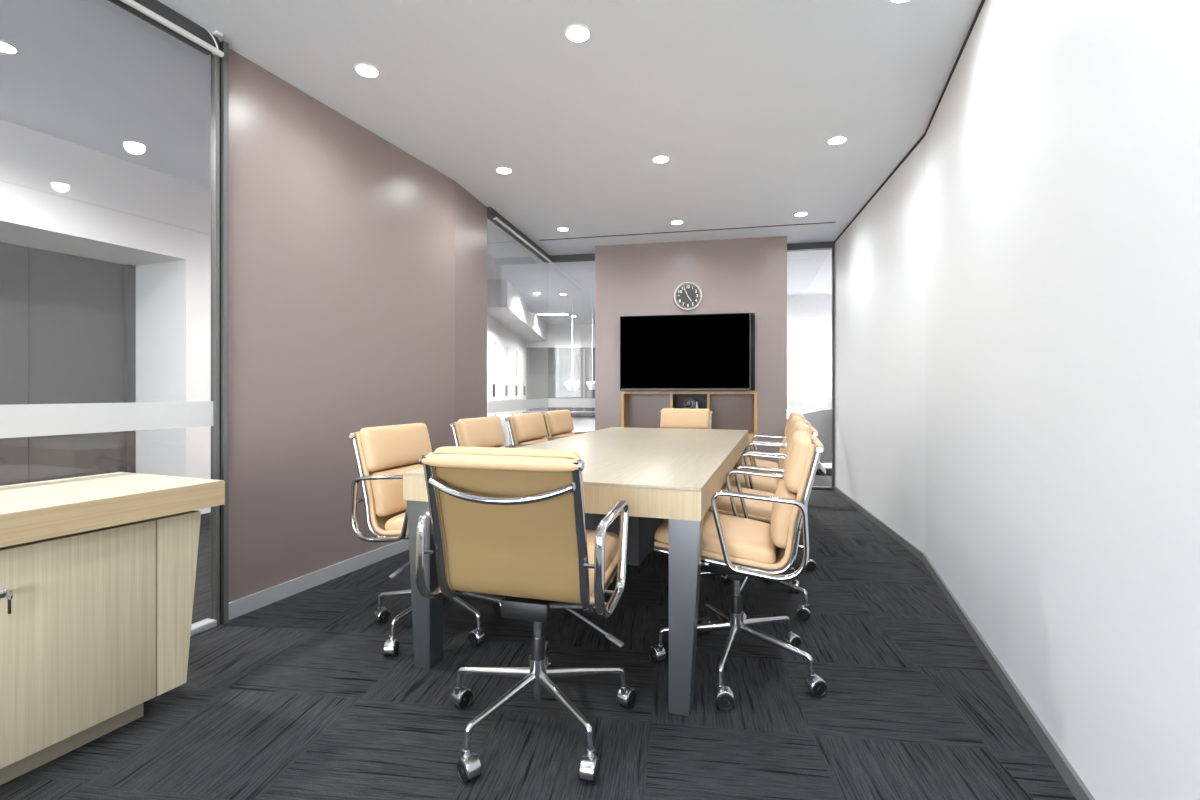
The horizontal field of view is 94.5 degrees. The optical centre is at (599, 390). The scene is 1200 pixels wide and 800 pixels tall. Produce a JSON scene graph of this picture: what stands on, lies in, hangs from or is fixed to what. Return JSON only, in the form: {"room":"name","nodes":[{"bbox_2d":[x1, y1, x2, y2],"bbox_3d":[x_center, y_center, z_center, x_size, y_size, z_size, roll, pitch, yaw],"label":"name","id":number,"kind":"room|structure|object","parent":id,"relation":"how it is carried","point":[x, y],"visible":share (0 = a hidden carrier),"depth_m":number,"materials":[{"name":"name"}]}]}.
{"room":"conference room","nodes":[
{"label":"conference room","id":0,"kind":"room"},
{"bbox_2d":[0,119,210,513],"bbox_3d":[-3.958,-0.262,2.893,0.750,2.604,8.100,0,0,21],"label":"wall","id":1,"kind":"structure","parent":0,"point":[58,195],"depth_m":4.02,"materials":[{"name":"white paint"}]},
{"bbox_2d":[0,242,135,485],"bbox_3d":[-4.434,0.030,2.390,0.100,2.020,4.220,0,0,21],"label":"window","id":2,"kind":"structure","parent":1,"relation":"in","point":[68,322],"depth_m":3.97,"materials":[{"name":"grey"}]},
{"bbox_2d":[200,512,210,527],"bbox_3d":[-2.616,0.990,5.334,0.010,0.100,2.580,0,0,21],"label":"baseboard","id":3,"kind":"structure","parent":1,"relation":"attached to","point":[205,520],"depth_m":4.25,"materials":[{"name":"grey"}]},
{"bbox_2d":[229,48,486,601],"bbox_3d":[-1.320,-0.262,3.610,0.122,2.604,2.328,0,0,19],"label":"wall","id":4,"kind":"structure","parent":0,"point":[358,267],"depth_m":3.03,"materials":[{"name":"paint"}]},
{"bbox_2d":[0,0,228,636],"bbox_3d":[-2.290,-0.262,0.969,0.085,2.604,3.300,0,0,21],"label":"window","id":5,"kind":"structure","parent":4,"relation":"in","point":[18,420],"depth_m":2.46,"materials":[{"name":"grey"}]},
{"bbox_2d":[120,0,223,57],"bbox_3d":[-2.239,-1.514,0.948,0.043,0.098,3.198,0,0,21],"label":"roller blind","id":6,"kind":"object","parent":5,"relation":"attached to","point":[215,51],"visible":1,"depth_m":2.27,"materials":[{"name":"white metal"}]},
{"bbox_2d":[229,539,408,619],"bbox_3d":[-1.290,1.002,3.601,0.084,0.075,2.330,0,0,19],"label":"baseboard","id":7,"kind":"structure","parent":4,"relation":"attached to","point":[252,602],"depth_m":2.93,"materials":[{"name":"grey metal"}]},
{"bbox_2d":[487,207,549,412],"bbox_3d":[-0.784,-0.262,5.583,0.070,2.604,1.768,0,0,11],"label":"window","id":8,"kind":"structure","parent":4,"relation":"in","point":[523,404],"depth_m":5.35,"materials":[{"name":"grey"}]},
{"bbox_2d":[493,217,552,263],"bbox_3d":[-0.729,-1.478,5.582,0.040,0.025,1.688,0,0,11],"label":"rail","id":9,"kind":"object","parent":8,"relation":"attached to","point":[495,218],"visible":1,"depth_m":5.37,"materials":[{"name":"white metal"}]},
{"bbox_2d":[0,0,981,323],"bbox_3d":[0.000,-1.639,5.000,18.000,0.150,22.000,0,0,0],"label":"ceiling","id":10,"kind":"structure","parent":0,"point":[744,100],"depth_m":2.97,"materials":[{"name":"white paint"}]},
{"bbox_2d":[0,40,18,53],"bbox_3d":[-2.710,-1.561,2.510,0.116,0.008,0.116,0,0,0],"label":"recessed light","id":11,"kind":"object","parent":10,"relation":"in","point":[5,47],"visible":1,"depth_m":2.53,"materials":[{"name":"white plastic"}]},
{"bbox_2d":[354,63,379,77],"bbox_3d":[-1.135,-1.561,2.704,0.116,0.008,0.116,0,0,0],"label":"recessed light","id":12,"kind":"object","parent":10,"relation":"in","point":[364,69],"visible":1,"depth_m":2.70,"materials":[{"name":"white plastic"}]},
{"bbox_2d":[496,167,511,173],"bbox_3d":[-0.680,-1.561,3.930,0.116,0.008,0.116,0,0,0],"label":"recessed light","id":13,"kind":"object","parent":10,"relation":"in","point":[503,170],"visible":1,"depth_m":3.93,"materials":[{"name":"white"}]},
{"bbox_2d":[537,313,568,314],"bbox_3d":[-0.940,-1.546,11.100,0.640,0.034,0.100,0,0,0],"label":"recessed light","id":14,"kind":"object","parent":10,"relation":"in","point":[537,313],"visible":1,"depth_m":11.07,"materials":[{"name":"white plastic"}]},
{"bbox_2d":[538,314,567,314],"bbox_3d":[-0.940,-1.531,11.100,0.600,0.004,0.070,0,0,0],"label":"diffuser","id":15,"kind":"object","parent":14,"relation":"attached to","point":[538,314],"depth_m":11.09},
{"bbox_2d":[557,227,568,230],"bbox_3d":[-0.357,-1.561,5.358,0.116,0.008,0.116,0,0,0],"label":"recessed light","id":16,"kind":"object","parent":10,"relation":"in","point":[560,228],"visible":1,"depth_m":5.36,"materials":[{"name":"white"}]},
{"bbox_2d":[564,299,579,389],"bbox_3d":[-0.470,-0.787,9.400,0.270,1.554,0.270,0,0,0],"label":"pendant lamp","id":17,"kind":"object","parent":10,"relation":"hanging from","point":[572,385],"visible":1,"depth_m":9.35,"materials":[{"name":"white metal"}]},
{"bbox_2d":[565,24,590,41],"bbox_3d":[-0.096,-1.561,2.425,0.116,0.008,0.116,0,0,0],"label":"recessed light","id":18,"kind":"object","parent":10,"relation":"in","point":[577,32],"visible":1,"depth_m":2.42,"materials":[{"name":"white"}]},
{"bbox_2d":[586,301,594,389],"bbox_3d":[-0.130,-0.792,9.600,0.220,1.544,0.220,0,0,0],"label":"pendant lamp","id":19,"kind":"object","parent":10,"relation":"hanging from","point":[591,384],"visible":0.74,"depth_m":9.60,"materials":[{"name":"white metal"}]},
{"bbox_2d":[652,155,669,162],"bbox_3d":[0.411,-1.561,3.740,0.116,0.008,0.116,0,0,0],"label":"recessed light","id":20,"kind":"object","parent":10,"relation":"in","point":[661,158],"visible":1,"depth_m":3.74,"materials":[{"name":"white plastic"}]},
{"bbox_2d":[671,220,682,223],"bbox_3d":[0.713,-1.561,5.136,0.116,0.008,0.116,0,0,0],"label":"recessed light","id":21,"kind":"object","parent":10,"relation":"in","point":[674,221],"visible":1,"depth_m":5.13,"materials":[{"name":"white plastic"}]},
{"bbox_2d":[539,221,836,240],"bbox_3d":[0.775,-1.562,5.443,2.897,0.004,0.044,0,0,12],"label":"ceiling vent","id":22,"kind":"object","parent":10,"relation":"in","point":[831,221],"visible":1,"depth_m":5.40,"materials":[{"name":"black metal"}]},
{"bbox_2d":[794,212,807,216],"bbox_3d":[1.776,-1.561,4.904,0.116,0.008,0.116,0,0,0],"label":"recessed light","id":23,"kind":"object","parent":10,"relation":"in","point":[799,214],"visible":1,"depth_m":4.91,"materials":[{"name":"white plastic"}]},
{"bbox_2d":[827,136,846,144],"bbox_3d":[1.477,-1.561,3.458,0.116,0.008,0.116,0,0,0],"label":"recessed light","id":24,"kind":"object","parent":10,"relation":"in","point":[836,140],"visible":1,"depth_m":3.46,"materials":[{"name":"white plastic"}]},
{"bbox_2d":[890,0,908,2],"bbox_3d":[1.195,-1.561,2.175,0.116,0.008,0.116,0,0,0],"label":"recessed light","id":25,"kind":"object","parent":10,"relation":"in","point":[892,1],"visible":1,"depth_m":2.22,"materials":[{"name":"white"}]},
{"bbox_2d":[487,315,526,411],"bbox_3d":[-1.815,-0.262,10.000,0.150,2.604,6.000,0,0,0],"label":"wall","id":26,"kind":"structure","parent":0,"point":[496,331],"depth_m":10.21,"materials":[{"name":"white paint"}]},
{"bbox_2d":[487,337,494,416],"bbox_3d":[-1.713,0.100,8.490,0.081,1.840,0.980,0,0,0],"label":"door","id":27,"kind":"structure","parent":26,"relation":"in","point":[490,343],"depth_m":8.69,"materials":[{"name":"white"}]},
{"bbox_2d":[494,341,507,446],"bbox_3d":[-1.705,0.100,9.640,0.081,1.840,0.980,0,0,0],"label":"door","id":28,"kind":"structure","parent":26,"relation":"in","point":[500,350],"depth_m":9.62,"materials":[{"name":"white"}]},
{"bbox_2d":[507,347,517,445],"bbox_3d":[-1.698,0.100,10.790,0.081,1.840,0.980,0,0,0],"label":"door","id":29,"kind":"structure","parent":26,"relation":"in","point":[511,353],"depth_m":10.66,"materials":[{"name":"white"}]},
{"bbox_2d":[487,280,545,340],"bbox_3d":[-1.512,-1.372,10.398,0.485,0.384,5.203,0,0,0],"label":"trim","id":30,"kind":"structure","parent":26,"relation":"attached to","point":[505,305],"depth_m":8.91,"materials":[{"name":"white paint"}]},
{"bbox_2d":[516,351,525,413],"bbox_3d":[-1.690,0.100,11.940,0.081,1.840,0.980,0,0,0],"label":"door","id":31,"kind":"structure","parent":26,"relation":"in","point":[520,357],"depth_m":11.82,"materials":[{"name":"white"}]},
{"bbox_2d":[0,444,1075,799],"bbox_3d":[0.000,1.100,5.000,18.000,0.120,22.000,0,0,0],"label":"floor","id":32,"kind":"structure","parent":0,"point":[297,696],"depth_m":1.81,"materials":[{"name":"carpet"}]},
{"bbox_2d":[0,472,224,784],"bbox_3d":[-1.869,0.672,1.143,0.562,0.735,1.825,0,0,21],"label":"sideboard","id":33,"kind":"object","parent":32,"relation":"on","point":[98,572],"visible":1,"depth_m":1.60,"materials":[{"name":"brown wood"}]},
{"bbox_2d":[0,472,223,514],"bbox_3d":[-1.870,0.346,1.142,0.561,0.082,1.824,0,0,21],"label":"countertop","id":34,"kind":"structure","parent":33,"relation":"on","point":[49,493],"depth_m":1.74,"materials":[{"name":"brown wood"}]},
{"bbox_2d":[349,423,503,656],"bbox_3d":[-0.730,0.597,2.435,0.591,0.885,0.612,0,0,18],"label":"office chair","id":35,"kind":"object","parent":32,"relation":"on","point":[382,453],"visible":0.56,"depth_m":2.33,"materials":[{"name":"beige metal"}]},
{"bbox_2d":[374,607,390,619],"bbox_3d":[-0.979,0.994,2.498,0.041,0.052,0.063,0,0,42],"label":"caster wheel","id":36,"kind":"object","parent":35,"relation":"attached to","point":[381,613],"depth_m":2.48,"materials":[{"name":"silver metal"}]},
{"bbox_2d":[383,635,397,653],"bbox_3d":[-0.821,0.994,2.179,0.041,0.052,0.063,0,0,-2],"label":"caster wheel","id":37,"kind":"object","parent":35,"relation":"attached to","point":[390,646],"depth_m":2.16,"materials":[{"name":"silver metal"}]},
{"bbox_2d":[385,513,404,529],"bbox_3d":[-0.643,0.532,2.436,0.419,0.098,0.412,0,0,18],"label":"seat cushion","id":38,"kind":"object","parent":35,"relation":"on","point":[396,522],"depth_m":2.29,"materials":[{"name":"beige leather"}]},
{"bbox_2d":[360,423,431,471],"bbox_3d":[-0.907,0.248,2.522,0.088,0.187,0.426,0,0,18],"label":"cushion","id":39,"kind":"object","parent":35,"relation":"on","point":[391,448],"depth_m":2.43,"materials":[{"name":"beige leather"}]},
{"bbox_2d":[371,464,422,516],"bbox_3d":[-0.863,0.436,2.508,0.084,0.188,0.412,0,0,18],"label":"cushion","id":40,"kind":"object","parent":35,"relation":"on","point":[387,500],"depth_m":2.35,"materials":[{"name":"beige leather"}]},
{"bbox_2d":[468,627,484,642],"bbox_3d":[-0.507,0.994,2.273,0.063,0.052,0.041,0,0,29],"label":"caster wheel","id":41,"kind":"object","parent":35,"relation":"attached to","point":[476,635],"depth_m":2.26,"materials":[{"name":"silver metal"}]},
{"bbox_2d":[449,416,525,447],"bbox_3d":[-0.500,0.597,3.184,0.587,0.885,0.638,0,0,19],"label":"office chair","id":42,"kind":"object","parent":32,"relation":"on","point":[480,431],"visible":0.14,"depth_m":3.16,"materials":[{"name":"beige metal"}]},
{"bbox_2d":[458,416,504,446],"bbox_3d":[-0.681,0.248,3.251,0.088,0.187,0.426,0,0,19],"label":"cushion","id":43,"kind":"object","parent":42,"relation":"on","point":[480,431],"depth_m":3.17,"materials":[{"name":"beige leather"}]},
{"bbox_2d":[415,446,636,783],"bbox_3d":[-0.210,0.597,1.724,0.609,0.885,0.618,0,0,15],"label":"office chair","id":44,"kind":"object","parent":32,"relation":"on","point":[510,523],"visible":1,"depth_m":1.53,"materials":[{"name":"beige leather"}]},
{"bbox_2d":[451,685,472,705],"bbox_3d":[-0.455,0.994,1.831,0.041,0.052,0.063,0,0,38],"label":"caster wheel","id":45,"kind":"object","parent":44,"relation":"attached to","point":[462,695],"depth_m":1.81,"materials":[{"name":"silver metal"}]},
{"bbox_2d":[458,748,480,778],"bbox_3d":[-0.350,0.994,1.487,0.041,0.052,0.063,0,0,-44],"label":"caster wheel","id":46,"kind":"object","parent":44,"relation":"attached to","point":[469,765],"depth_m":1.47,"materials":[{"name":"silver metal"}]},
{"bbox_2d":[434,446,584,507],"bbox_3d":[-0.250,0.248,1.526,0.426,0.187,0.088,0,0,15],"label":"cushion","id":47,"kind":"object","parent":44,"relation":"on","point":[482,482],"depth_m":1.49,"materials":[{"name":"beige leather"}]},
{"bbox_2d":[579,748,597,779],"bbox_3d":[-0.029,0.994,1.483,0.041,0.052,0.063,0,0,14],"label":"caster wheel","id":48,"kind":"object","parent":44,"relation":"attached to","point":[588,765],"depth_m":1.46,"materials":[{"name":"silver metal"}]},
{"bbox_2d":[586,530,618,595],"bbox_3d":[-0.176,0.532,1.793,0.412,0.098,0.419,0,0,15],"label":"seat cushion","id":49,"kind":"object","parent":44,"relation":"on","point":[611,539],"depth_m":1.78,"materials":[{"name":"beige leather"}]},
{"bbox_2d":[617,685,635,705],"bbox_3d":[0.089,0.994,1.831,0.041,0.052,0.063,0,0,37],"label":"caster wheel","id":50,"kind":"object","parent":44,"relation":"attached to","point":[626,695],"depth_m":1.81,"materials":[{"name":"silver metal"}]},
{"bbox_2d":[505,412,563,445],"bbox_3d":[-0.273,0.596,3.789,0.642,0.883,0.632,0,0,19],"label":"office chair","id":51,"kind":"object","parent":32,"relation":"on","point":[525,428],"visible":0.2,"depth_m":3.75,"materials":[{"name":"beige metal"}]},
{"bbox_2d":[512,412,546,441],"bbox_3d":[-0.481,0.248,3.870,0.088,0.187,0.426,0,0,19],"label":"cushion","id":52,"kind":"object","parent":51,"relation":"on","point":[526,427],"depth_m":3.78,"materials":[{"name":"beige leather"}]},
{"bbox_2d":[519,438,548,443],"bbox_3d":[-0.438,0.436,3.855,0.084,0.188,0.412,0,0,19],"label":"cushion","id":53,"kind":"object","parent":51,"relation":"on","point":[528,440],"depth_m":3.80,"materials":[{"name":"beige leather"}]},
{"bbox_2d":[522,411,594,437],"bbox_3d":[-0.650,0.700,9.600,1.300,0.680,0.600,0,0,0],"label":"kitchen island","id":54,"kind":"object","parent":32,"relation":"on","point":[583,421],"depth_m":9.34,"materials":[{"name":"grey"}]},
{"bbox_2d":[522,411,594,416],"bbox_3d":[-0.650,0.400,9.600,1.300,0.080,0.600,0,0,0],"label":"countertop","id":55,"kind":"structure","parent":54,"relation":"on","point":[573,413],"depth_m":9.30,"materials":[{"name":"grey"}]},
{"bbox_2d":[526,324,594,410],"bbox_3d":[0.090,-0.262,13.065,3.620,2.604,0.170,0,0,0],"label":"wall","id":56,"kind":"structure","parent":32,"relation":"on","point":[547,369],"depth_m":13.01,"materials":[{"name":"grey paint"}]},
{"bbox_2d":[543,410,591,440],"bbox_3d":[-0.137,0.597,4.381,0.610,0.885,0.587,0,0,18],"label":"office chair","id":57,"kind":"object","parent":32,"relation":"on","point":[558,423],"visible":0.16,"depth_m":4.32,"materials":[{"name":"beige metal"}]},
{"bbox_2d":[546,410,573,434],"bbox_3d":[-0.310,0.248,4.436,0.088,0.187,0.426,0,0,18],"label":"cushion","id":58,"kind":"object","parent":57,"relation":"on","point":[558,422],"depth_m":4.33,"materials":[{"name":"beige leather"}]},
{"bbox_2d":[553,432,574,436],"bbox_3d":[-0.267,0.436,4.422,0.084,0.188,0.412,0,0,18],"label":"cushion","id":59,"kind":"object","parent":57,"relation":"on","point":[555,434],"depth_m":4.37,"materials":[{"name":"beige leather"}]},
{"bbox_2d":[403,427,747,715],"bbox_3d":[0.209,0.672,3.217,1.115,0.735,2.730,0,0,18],"label":"meeting table","id":60,"kind":"object","parent":32,"relation":"on","point":[673,474],"visible":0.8,"depth_m":2.08,"materials":[{"name":"brown wood"}]},
{"bbox_2d":[660,408,712,428],"bbox_3d":[0.680,0.596,4.667,0.621,0.883,0.621,0,0,18],"label":"office chair","id":61,"kind":"object","parent":32,"relation":"on","point":[677,418],"visible":0.18,"depth_m":4.84,"materials":[{"name":"beige leather"}]},
{"bbox_2d":[621,391,756,458],"bbox_3d":[0.948,0.522,5.964,1.402,1.036,0.353,0,0,11],"label":"media cabinet","id":62,"kind":"object","parent":32,"relation":"on","point":[732,410],"visible":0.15,"depth_m":6.05,"materials":[{"name":"brown wood"}]},
{"bbox_2d":[681,398,697,408],"bbox_3d":[0.954,0.254,5.901,0.260,0.364,0.163,0,0,11],"label":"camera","id":63,"kind":"object","parent":62,"relation":"on","point":[688,403],"visible":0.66,"depth_m":5.86,"materials":[{"name":"black plastic"}]},
{"bbox_2d":[748,431,753,436],"bbox_3d":[0.947,0.451,5.959,1.346,0.028,0.343,0,0,11],"label":"shelf","id":64,"kind":"object","parent":62,"relation":"attached to","point":[750,433],"depth_m":5.71,"materials":[{"name":"brown wood"}]},
{"bbox_2d":[648,430,827,710],"bbox_3d":[0.502,0.596,2.084,0.638,0.883,0.603,0,0,18],"label":"office chair","id":65,"kind":"object","parent":32,"relation":"on","point":[737,547],"visible":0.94,"depth_m":1.89,"materials":[{"name":"beige leather"}]},
{"bbox_2d":[649,644,665,660],"bbox_3d":[0.219,0.994,2.132,0.041,0.052,0.063,0,0,-33],"label":"caster wheel","id":66,"kind":"object","parent":65,"relation":"attached to","point":[657,652],"depth_m":2.11,"materials":[{"name":"silver metal"}]},
{"bbox_2d":[698,617,709,631],"bbox_3d":[0.445,0.994,2.382,0.041,0.052,0.063,0,0,-29],"label":"caster wheel","id":67,"kind":"object","parent":65,"relation":"attached to","point":[705,619],"depth_m":2.36,"materials":[{"name":"silver metal"}]},
{"bbox_2d":[654,511,775,563],"bbox_3d":[0.451,0.532,2.108,0.419,0.098,0.412,0,0,18],"label":"seat cushion","id":68,"kind":"object","parent":65,"relation":"on","point":[748,541],"depth_m":1.93,"materials":[{"name":"beige leather"}]},
{"bbox_2d":[715,684,734,702],"bbox_3d":[0.412,0.994,1.824,0.063,0.052,0.041,0,0,10],"label":"caster wheel","id":69,"kind":"object","parent":65,"relation":"attached to","point":[724,694],"depth_m":1.81,"materials":[{"name":"silver metal"}]},
{"bbox_2d":[771,479,795,548],"bbox_3d":[0.671,0.436,2.037,0.084,0.188,0.412,0,0,18],"label":"cushion","id":70,"kind":"object","parent":65,"relation":"on","point":[783,516],"depth_m":1.85,"materials":[{"name":"beige leather"}]},
{"bbox_2d":[783,631,800,644],"bbox_3d":[0.775,0.994,2.237,0.063,0.052,0.041,0,0,-21],"label":"caster wheel","id":71,"kind":"object","parent":65,"relation":"attached to","point":[790,638],"depth_m":2.22,"materials":[{"name":"silver metal"}]},
{"bbox_2d":[783,430,810,493],"bbox_3d":[0.714,0.248,2.023,0.088,0.187,0.426,0,0,18],"label":"cushion","id":72,"kind":"object","parent":65,"relation":"on","point":[797,463],"depth_m":1.82,"materials":[{"name":"beige leather"}]},
{"bbox_2d":[805,673,827,691],"bbox_3d":[0.741,0.994,1.900,0.063,0.052,0.041,0,0,-10],"label":"caster wheel","id":73,"kind":"object","parent":65,"relation":"attached to","point":[814,683],"depth_m":1.88,"materials":[{"name":"silver metal"}]},
{"bbox_2d":[700,421,817,621],"bbox_3d":[0.728,0.597,2.706,0.640,0.885,0.609,0,0,17],"label":"office chair","id":74,"kind":"object","parent":32,"relation":"on","point":[757,510],"visible":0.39,"depth_m":2.55,"materials":[{"name":"beige leather"}]},
{"bbox_2d":[720,575,726,580],"bbox_3d":[0.687,0.994,2.999,0.063,0.052,0.041,0,0,-29],"label":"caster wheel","id":75,"kind":"object","parent":74,"relation":"attached to","point":[723,577],"depth_m":2.98,"materials":[{"name":"silver metal"}]},
{"bbox_2d":[709,485,774,517],"bbox_3d":[0.678,0.532,2.743,0.419,0.098,0.412,0,0,17],"label":"seat cushion","id":76,"kind":"object","parent":74,"relation":"on","point":[755,508],"depth_m":2.55,"materials":[{"name":"beige leather"}]},
{"bbox_2d":[777,460,784,486],"bbox_3d":[0.899,0.436,2.676,0.084,0.188,0.412,0,0,17],"label":"cushion","id":77,"kind":"object","parent":74,"relation":"on","point":[782,466],"depth_m":2.69,"materials":[{"name":"beige leather"}]},
{"bbox_2d":[790,579,798,590],"bbox_3d":[1.004,0.994,2.864,0.041,0.052,0.063,0,0,22],"label":"caster wheel","id":78,"kind":"object","parent":74,"relation":"attached to","point":[794,581],"depth_m":2.84,"materials":[{"name":"silver metal"}]},
{"bbox_2d":[786,421,808,452],"bbox_3d":[0.943,0.248,2.662,0.088,0.187,0.426,0,0,17],"label":"cushion","id":79,"kind":"object","parent":74,"relation":"on","point":[799,425],"depth_m":2.58,"materials":[{"name":"beige leather"}]},
{"bbox_2d":[796,604,810,616],"bbox_3d":[0.924,0.994,2.523,0.063,0.052,0.041,0,0,17],"label":"caster wheel","id":80,"kind":"object","parent":74,"relation":"attached to","point":[802,610],"depth_m":2.51,"materials":[{"name":"silver metal"}]},
{"bbox_2d":[723,416,816,581],"bbox_3d":[0.962,0.597,3.303,0.609,0.885,0.611,0,0,17],"label":"office chair","id":81,"kind":"object","parent":32,"relation":"on","point":[767,484],"visible":0.28,"depth_m":3.17,"materials":[{"name":"beige metal"}]},
{"bbox_2d":[723,468,777,493],"bbox_3d":[0.877,0.532,3.351,0.419,0.098,0.412,0,0,17],"label":"seat cushion","id":82,"kind":"object","parent":81,"relation":"on","point":[767,484],"depth_m":3.16,"materials":[{"name":"beige leather"}]},
{"bbox_2d":[778,446,786,473],"bbox_3d":[1.099,0.436,3.284,0.084,0.188,0.412,0,0,17],"label":"cushion","id":83,"kind":"object","parent":81,"relation":"on","point":[785,448],"depth_m":3.23,"materials":[{"name":"beige leather"}]},
{"bbox_2d":[786,416,803,444],"bbox_3d":[1.142,0.248,3.271,0.088,0.187,0.426,0,0,17],"label":"cushion","id":84,"kind":"object","parent":81,"relation":"on","point":[794,419],"depth_m":3.16,"materials":[{"name":"beige leather"}]},
{"bbox_2d":[734,412,805,524],"bbox_3d":[1.149,0.597,3.969,0.639,0.885,0.611,0,0,17],"label":"office chair","id":85,"kind":"object","parent":32,"relation":"on","point":[760,463],"visible":0.1,"depth_m":3.83,"materials":[{"name":"beige metal"}]},
{"bbox_2d":[734,458,778,473],"bbox_3d":[1.081,0.532,3.979,0.419,0.098,0.412,0,0,17],"label":"seat cushion","id":86,"kind":"object","parent":85,"relation":"on","point":[760,463],"depth_m":3.84,"materials":[{"name":"beige leather"}]},
{"bbox_2d":[778,438,785,460],"bbox_3d":[1.302,0.436,3.912,0.084,0.188,0.412,0,0,17],"label":"cushion","id":87,"kind":"object","parent":85,"relation":"on","point":[784,440],"depth_m":3.85,"materials":[{"name":"beige leather"}]},
{"bbox_2d":[785,412,798,436],"bbox_3d":[1.346,0.248,3.898,0.088,0.187,0.426,0,0,17],"label":"cushion","id":88,"kind":"object","parent":85,"relation":"on","point":[792,414],"depth_m":3.80,"materials":[{"name":"beige leather"}]},
{"bbox_2d":[787,409,817,412],"bbox_3d":[3.400,0.665,8.450,1.500,0.750,0.700,0,0,0],"label":"office desk","id":89,"kind":"object","parent":32,"relation":"on","point":[788,410],"visible":0.02,"depth_m":8.26,"materials":[{"name":"white"}]},
{"bbox_2d":[787,409,831,462],"bbox_3d":[2.995,0.635,7.470,1.350,0.810,0.440,0,0,0],"label":"screen","id":90,"kind":"object","parent":32,"relation":"on","point":[821,420],"visible":0.08,"depth_m":7.53,"materials":[{"name":"grey fabric"}]},
{"bbox_2d":[809,463,831,474],"bbox_3d":[2.790,0.978,6.950,0.444,0.125,0.284,0,0,14],"label":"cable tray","id":91,"kind":"object","parent":32,"relation":"on","point":[828,467],"visible":0.25,"depth_m":6.84,"materials":[{"name":"white"}]},
{"bbox_2d":[595,236,786,463],"bbox_3d":[0.965,-0.262,6.038,1.979,2.604,0.500,0,0,11],"label":"wall","id":92,"kind":"structure","parent":0,"point":[741,275],"depth_m":5.76,"materials":[{"name":"paint"}]},
{"bbox_2d":[548,253,594,407],"bbox_3d":[-0.296,-0.262,6.389,0.635,2.604,0.070,0,0,11],"label":"window","id":93,"kind":"structure","parent":92,"relation":"in","point":[552,402],"depth_m":6.38,"materials":[{"name":"grey"}]},
{"bbox_2d":[620,313,754,390],"bbox_3d":[0.892,-0.397,5.753,1.374,0.783,0.088,0,0,11],"label":"television","id":94,"kind":"object","parent":92,"relation":"attached to","point":[688,352],"visible":1,"depth_m":5.71,"materials":[{"name":"black"}]},
{"bbox_2d":[674,282,701,309],"bbox_3d":[0.915,-0.986,5.775,0.294,0.294,0.036,0,0,11],"label":"wall clock","id":95,"kind":"object","parent":92,"relation":"attached to","point":[688,295],"visible":1,"depth_m":5.77,"materials":[{"name":"black plastic"}]},
{"bbox_2d":[787,241,834,489],"bbox_3d":[2.208,-0.262,5.885,0.517,2.604,0.070,0,0,13],"label":"window","id":96,"kind":"structure","parent":92,"relation":"in","point":[792,403],"depth_m":5.82,"materials":[{"name":"grey"}]},
{"bbox_2d":[787,295,831,418],"bbox_3d":[4.950,-0.262,9.075,6.100,2.604,0.150,0,0,0],"label":"wall","id":97,"kind":"structure","parent":0,"point":[802,310],"depth_m":9.00,"materials":[{"name":"white paint"}]},
{"bbox_2d":[789,326,831,397],"bbox_3d":[3.735,-0.430,8.957,1.330,1.220,0.085,0,0,0],"label":"window","id":98,"kind":"structure","parent":97,"relation":"in","point":[810,347],"depth_m":8.91,"materials":[{"name":"white glass"}]},
{"bbox_2d":[835,0,1199,799],"bbox_3d":[1.456,-0.262,2.007,0.432,2.604,7.921,0,0,18],"label":"wall","id":99,"kind":"structure","parent":0,"point":[1017,304],"depth_m":1.54,"materials":[{"name":"white paint"}]},
{"bbox_2d":[834,0,984,242],"bbox_3d":[1.385,-1.556,2.025,0.298,0.016,7.897,0,0,18],"label":"trim","id":100,"kind":"structure","parent":99,"relation":"attached to","point":[982,1],"depth_m":3.08,"materials":[{"name":"grey metal"}]},
{"bbox_2d":[834,486,1094,799],"bbox_3d":[1.382,1.015,2.026,0.304,0.050,7.897,0,0,18],"label":"baseboard","id":101,"kind":"structure","parent":99,"relation":"attached to","point":[1071,778],"depth_m":1.95,"materials":[{"name":"grey"}]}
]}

